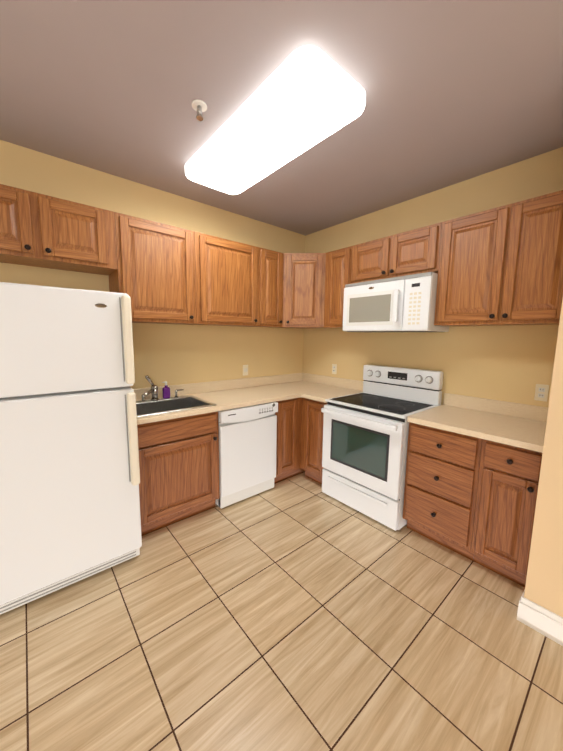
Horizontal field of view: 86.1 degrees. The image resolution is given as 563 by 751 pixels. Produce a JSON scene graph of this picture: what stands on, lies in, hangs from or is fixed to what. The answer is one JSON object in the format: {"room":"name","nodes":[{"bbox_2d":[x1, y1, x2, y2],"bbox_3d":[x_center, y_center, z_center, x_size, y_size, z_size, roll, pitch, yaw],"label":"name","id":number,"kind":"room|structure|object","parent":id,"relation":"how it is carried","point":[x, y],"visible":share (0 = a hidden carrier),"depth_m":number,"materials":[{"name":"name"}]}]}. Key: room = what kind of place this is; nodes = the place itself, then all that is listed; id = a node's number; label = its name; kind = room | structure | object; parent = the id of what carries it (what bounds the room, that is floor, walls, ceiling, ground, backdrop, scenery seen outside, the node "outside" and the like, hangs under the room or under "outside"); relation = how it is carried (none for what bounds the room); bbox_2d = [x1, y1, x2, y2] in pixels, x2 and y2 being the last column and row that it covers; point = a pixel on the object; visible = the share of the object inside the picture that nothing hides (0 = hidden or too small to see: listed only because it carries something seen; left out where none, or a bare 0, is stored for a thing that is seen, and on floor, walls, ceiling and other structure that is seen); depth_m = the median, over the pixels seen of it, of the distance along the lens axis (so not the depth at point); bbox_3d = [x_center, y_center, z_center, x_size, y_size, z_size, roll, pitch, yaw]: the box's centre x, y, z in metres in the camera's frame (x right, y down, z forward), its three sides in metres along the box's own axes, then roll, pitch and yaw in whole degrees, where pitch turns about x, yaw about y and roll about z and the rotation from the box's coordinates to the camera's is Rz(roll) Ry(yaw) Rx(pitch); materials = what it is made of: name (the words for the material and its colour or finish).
{"room":"kitchen","nodes":[
{"label":"kitchen","id":0,"kind":"room"},
{"bbox_2d":[0,140,305,388],"bbox_3d":[-1.770,-0.181,2.244,5.600,2.694,0.200,-6,10,-40],"label":"wall","id":1,"kind":"structure","parent":0,"point":[175,354],"depth_m":2.71,"materials":[{"name":"yellow paint"}]},
{"bbox_2d":[0,184,115,275],"bbox_3d":[-1.587,-0.927,1.942,0.873,0.385,0.327,-6,10,-40],"label":"upper cabinet","id":2,"kind":"object","parent":1,"relation":"attached to","point":[37,229],"depth_m":1.90,"materials":[{"name":"brown wood"}]},
{"bbox_2d":[109,211,195,323],"bbox_3d":[-1.032,-0.803,2.436,0.586,0.745,0.327,-6,10,-40],"label":"upper cabinet","id":3,"kind":"object","parent":1,"relation":"attached to","point":[158,273],"depth_m":2.29,"materials":[{"name":"brown wood"}]},
{"bbox_2d":[183,232,259,326],"bbox_3d":[-0.565,-0.849,2.830,0.639,0.745,0.327,-6,10,-40],"label":"upper cabinet","id":4,"kind":"object","parent":1,"relation":"attached to","point":[227,271],"depth_m":2.69,"materials":[{"name":"brown wood"}]},
{"bbox_2d":[243,365,247,375],"bbox_3d":[-0.392,-0.058,3.300,0.070,0.115,0.012,-6,10,-40],"label":"outlet","id":5,"kind":"object","parent":1,"relation":"attached to","point":[245,369],"visible":1,"depth_m":3.30,"materials":[{"name":"beige plastic"}]},
{"bbox_2d":[260,248,283,326],"bbox_3d":[-0.198,-0.885,3.139,0.322,0.745,0.327,-6,10,-40],"label":"upper cabinet","id":6,"kind":"object","parent":1,"relation":"attached to","point":[271,262],"depth_m":3.01,"materials":[{"name":"brown wood"}]},
{"bbox_2d":[269,253,327,328],"bbox_3d":[0.248,-0.905,3.332,0.610,0.745,0.608,-6,10,-40],"label":"upper cabinet","id":7,"kind":"object","parent":1,"relation":"attached to","point":[303,288],"visible":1,"depth_m":3.10,"materials":[{"name":"brown wood"}]},
{"bbox_2d":[0,472,562,750],"bbox_3d":[-0.039,1.491,0.386,5.600,0.100,5.600,-6,10,-40],"label":"floor","id":8,"kind":"structure","parent":0,"point":[300,612],"depth_m":1.44,"materials":[{"name":"tile"}]},
{"bbox_2d":[0,282,141,614],"bbox_3d":[-1.440,0.355,1.888,0.805,1.701,0.816,-6,10,-40],"label":"fridge","id":9,"kind":"object","parent":8,"relation":"on","point":[69,485],"visible":1,"depth_m":1.64,"materials":[{"name":"white metal"}]},
{"bbox_2d":[215,402,277,508],"bbox_3d":[-0.461,0.662,2.905,0.594,0.857,0.614,-6,10,-40],"label":"dishwasher","id":10,"kind":"object","parent":8,"relation":"on","point":[247,448],"visible":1,"depth_m":2.65,"materials":[{"name":"white metal"}]},
{"bbox_2d":[274,399,292,482],"bbox_3d":[-0.141,0.630,3.209,0.278,0.874,0.617,-6,10,-40],"label":"base cabinet","id":11,"kind":"object","parent":8,"relation":"on","point":[284,448],"depth_m":2.96,"materials":[{"name":"brown wood"}]},
{"bbox_2d":[293,397,304,475],"bbox_3d":[0.194,0.597,3.491,0.713,0.874,0.617,-6,10,-40],"label":"base cabinet","id":12,"kind":"object","parent":8,"relation":"on","point":[296,401],"depth_m":3.06,"materials":[{"name":"brown wood"}]},
{"bbox_2d":[134,373,328,424],"bbox_3d":[-0.354,0.151,2.931,2.203,0.139,0.660,-6,10,-40],"label":"countertop","id":13,"kind":"structure","parent":12,"relation":"on","point":[235,393],"depth_m":2.92,"materials":[{"name":"laminate"}]},
{"bbox_2d":[136,375,216,416],"bbox_3d":[-0.933,0.214,2.440,0.630,0.396,0.520,-6,10,-40],"label":"sink","id":14,"kind":"object","parent":13,"relation":"in","point":[154,405],"visible":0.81,"depth_m":2.56,"materials":[{"name":"silver metal"}]},
{"bbox_2d":[162,381,169,398],"bbox_3d":[-1.012,0.126,2.647,0.062,0.152,0.040,-6,10,-40],"label":"soap bottle","id":15,"kind":"object","parent":14,"relation":"on","point":[166,391],"visible":1,"depth_m":2.63,"materials":[{"name":"purple plastic"}]},
{"bbox_2d":[300,397,326,483],"bbox_3d":[0.537,0.644,3.164,0.617,0.874,0.366,-6,10,-40],"label":"base cabinet","id":16,"kind":"object","parent":8,"relation":"on","point":[311,448],"depth_m":2.97,"materials":[{"name":"brown wood"}]},
{"bbox_2d":[302,377,362,402],"bbox_3d":[0.553,0.144,3.069,0.643,0.139,0.304,-6,10,-40],"label":"countertop","id":17,"kind":"structure","parent":16,"relation":"on","point":[329,387],"depth_m":3.25,"materials":[{"name":"laminate"}]},
{"bbox_2d":[321,365,442,530],"bbox_3d":[0.848,0.548,2.669,0.712,1.200,0.756,-6,10,-40],"label":"stove","id":18,"kind":"object","parent":8,"relation":"on","point":[365,444],"visible":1,"depth_m":2.51,"materials":[{"name":"white metal"}]},
{"bbox_2d":[403,422,483,559],"bbox_3d":[1.301,0.769,2.273,0.617,0.874,0.467,-6,10,-40],"label":"base cabinet","id":19,"kind":"object","parent":8,"relation":"on","point":[474,499],"depth_m":2.05,"materials":[{"name":"brown wood"}]},
{"bbox_2d":[407,393,547,452],"bbox_3d":[1.400,0.282,2.085,0.638,0.139,0.773,-6,10,-40],"label":"countertop","id":20,"kind":"structure","parent":19,"relation":"on","point":[516,424],"depth_m":2.09,"materials":[{"name":"laminate"}]},
{"bbox_2d":[472,439,542,586],"bbox_3d":[1.551,0.810,1.981,0.617,0.874,0.306,-6,10,-40],"label":"base cabinet","id":21,"kind":"object","parent":8,"relation":"on","point":[509,475],"depth_m":1.78,"materials":[{"name":"brown wood"}]},
{"bbox_2d":[0,0,562,235],"bbox_3d":[-0.006,-1.280,0.024,5.600,0.100,5.600,-6,10,-40],"label":"ceiling","id":22,"kind":"structure","parent":0,"point":[457,91],"depth_m":1.48,"materials":[{"name":"paint"}]},
{"bbox_2d":[192,99,206,120],"bbox_3d":[-0.438,-1.407,1.610,0.080,0.065,0.080,-6,10,-40],"label":"sprinkler","id":23,"kind":"object","parent":22,"relation":"attached to","point":[199,106],"visible":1,"depth_m":1.60,"materials":[{"name":"white metal"}]},
{"bbox_2d":[185,45,365,193],"bbox_3d":[-0.135,-1.420,1.841,0.460,0.092,1.280,-6,10,-40],"label":"ceiling light fixture","id":24,"kind":"object","parent":22,"relation":"attached to","point":[300,100],"visible":0.98,"depth_m":1.60,"materials":[{"name":"white plastic"}]},
{"bbox_2d":[303,147,562,407],"bbox_3d":[2.100,-0.086,1.865,0.200,2.694,5.400,-6,10,-40],"label":"wall","id":25,"kind":"structure","parent":0,"point":[512,363],"depth_m":2.44,"materials":[{"name":"yellow paint"}]},
{"bbox_2d":[332,364,336,373],"bbox_3d":[0.608,-0.074,3.473,0.008,0.115,0.070,-6,10,-40],"label":"electrical outlet","id":26,"kind":"object","parent":25,"relation":"attached to","point":[334,368],"visible":1,"depth_m":3.47,"materials":[{"name":"beige plastic"}]},
{"bbox_2d":[324,246,351,327],"bbox_3d":[0.658,-0.866,3.071,0.327,0.745,0.320,-6,10,-40],"label":"upper cabinet","id":27,"kind":"object","parent":25,"relation":"attached to","point":[338,261],"depth_m":2.97,"materials":[{"name":"brown wood"}]},
{"bbox_2d":[348,223,439,283],"bbox_3d":[1.022,-1.005,2.623,0.327,0.345,0.795,-6,10,-40],"label":"upper cabinet","id":28,"kind":"object","parent":25,"relation":"attached to","point":[416,251],"depth_m":2.47,"materials":[{"name":"brown wood"}]},
{"bbox_2d":[343,272,448,331],"bbox_3d":[0.969,-0.599,2.637,0.448,0.433,0.794,-6,10,-40],"label":"microwave","id":29,"kind":"object","parent":28,"relation":"attached to","point":[406,303],"visible":0.98,"depth_m":2.44,"materials":[{"name":"white plastic"}]},
{"bbox_2d":[434,200,523,325],"bbox_3d":[1.434,-0.739,2.165,0.327,0.745,0.482,-6,10,-40],"label":"upper cabinet","id":30,"kind":"object","parent":25,"relation":"attached to","point":[501,266],"depth_m":2.03,"materials":[{"name":"brown wood"}]},
{"bbox_2d":[512,190,562,324],"bbox_3d":[1.643,-0.705,1.922,0.327,0.745,0.419,-6,10,-40],"label":"upper cabinet","id":31,"kind":"object","parent":25,"relation":"attached to","point":[539,283],"depth_m":1.79,"materials":[{"name":"brown wood"}]},
{"bbox_2d":[534,384,548,401],"bbox_3d":[1.798,0.119,2.085,0.008,0.115,0.070,-6,10,-40],"label":"electrical outlet","id":32,"kind":"object","parent":25,"relation":"attached to","point":[541,392],"visible":1,"depth_m":2.08,"materials":[{"name":"beige plastic"}]},
{"bbox_2d":[524,299,562,616],"bbox_3d":[2.530,0.085,0.595,0.805,2.694,2.890,-6,10,-40],"label":"wall","id":33,"kind":"structure","parent":0,"point":[544,584],"depth_m":1.47,"materials":[{"name":"paint"}]},
{"bbox_2d":[517,589,562,645],"bbox_3d":[2.202,1.366,0.638,0.201,0.135,2.704,-6,10,-40],"label":"baseboard","id":34,"kind":"structure","parent":33,"relation":"attached to","point":[541,620],"depth_m":1.52,"materials":[{"name":"white wood"}]}
]}

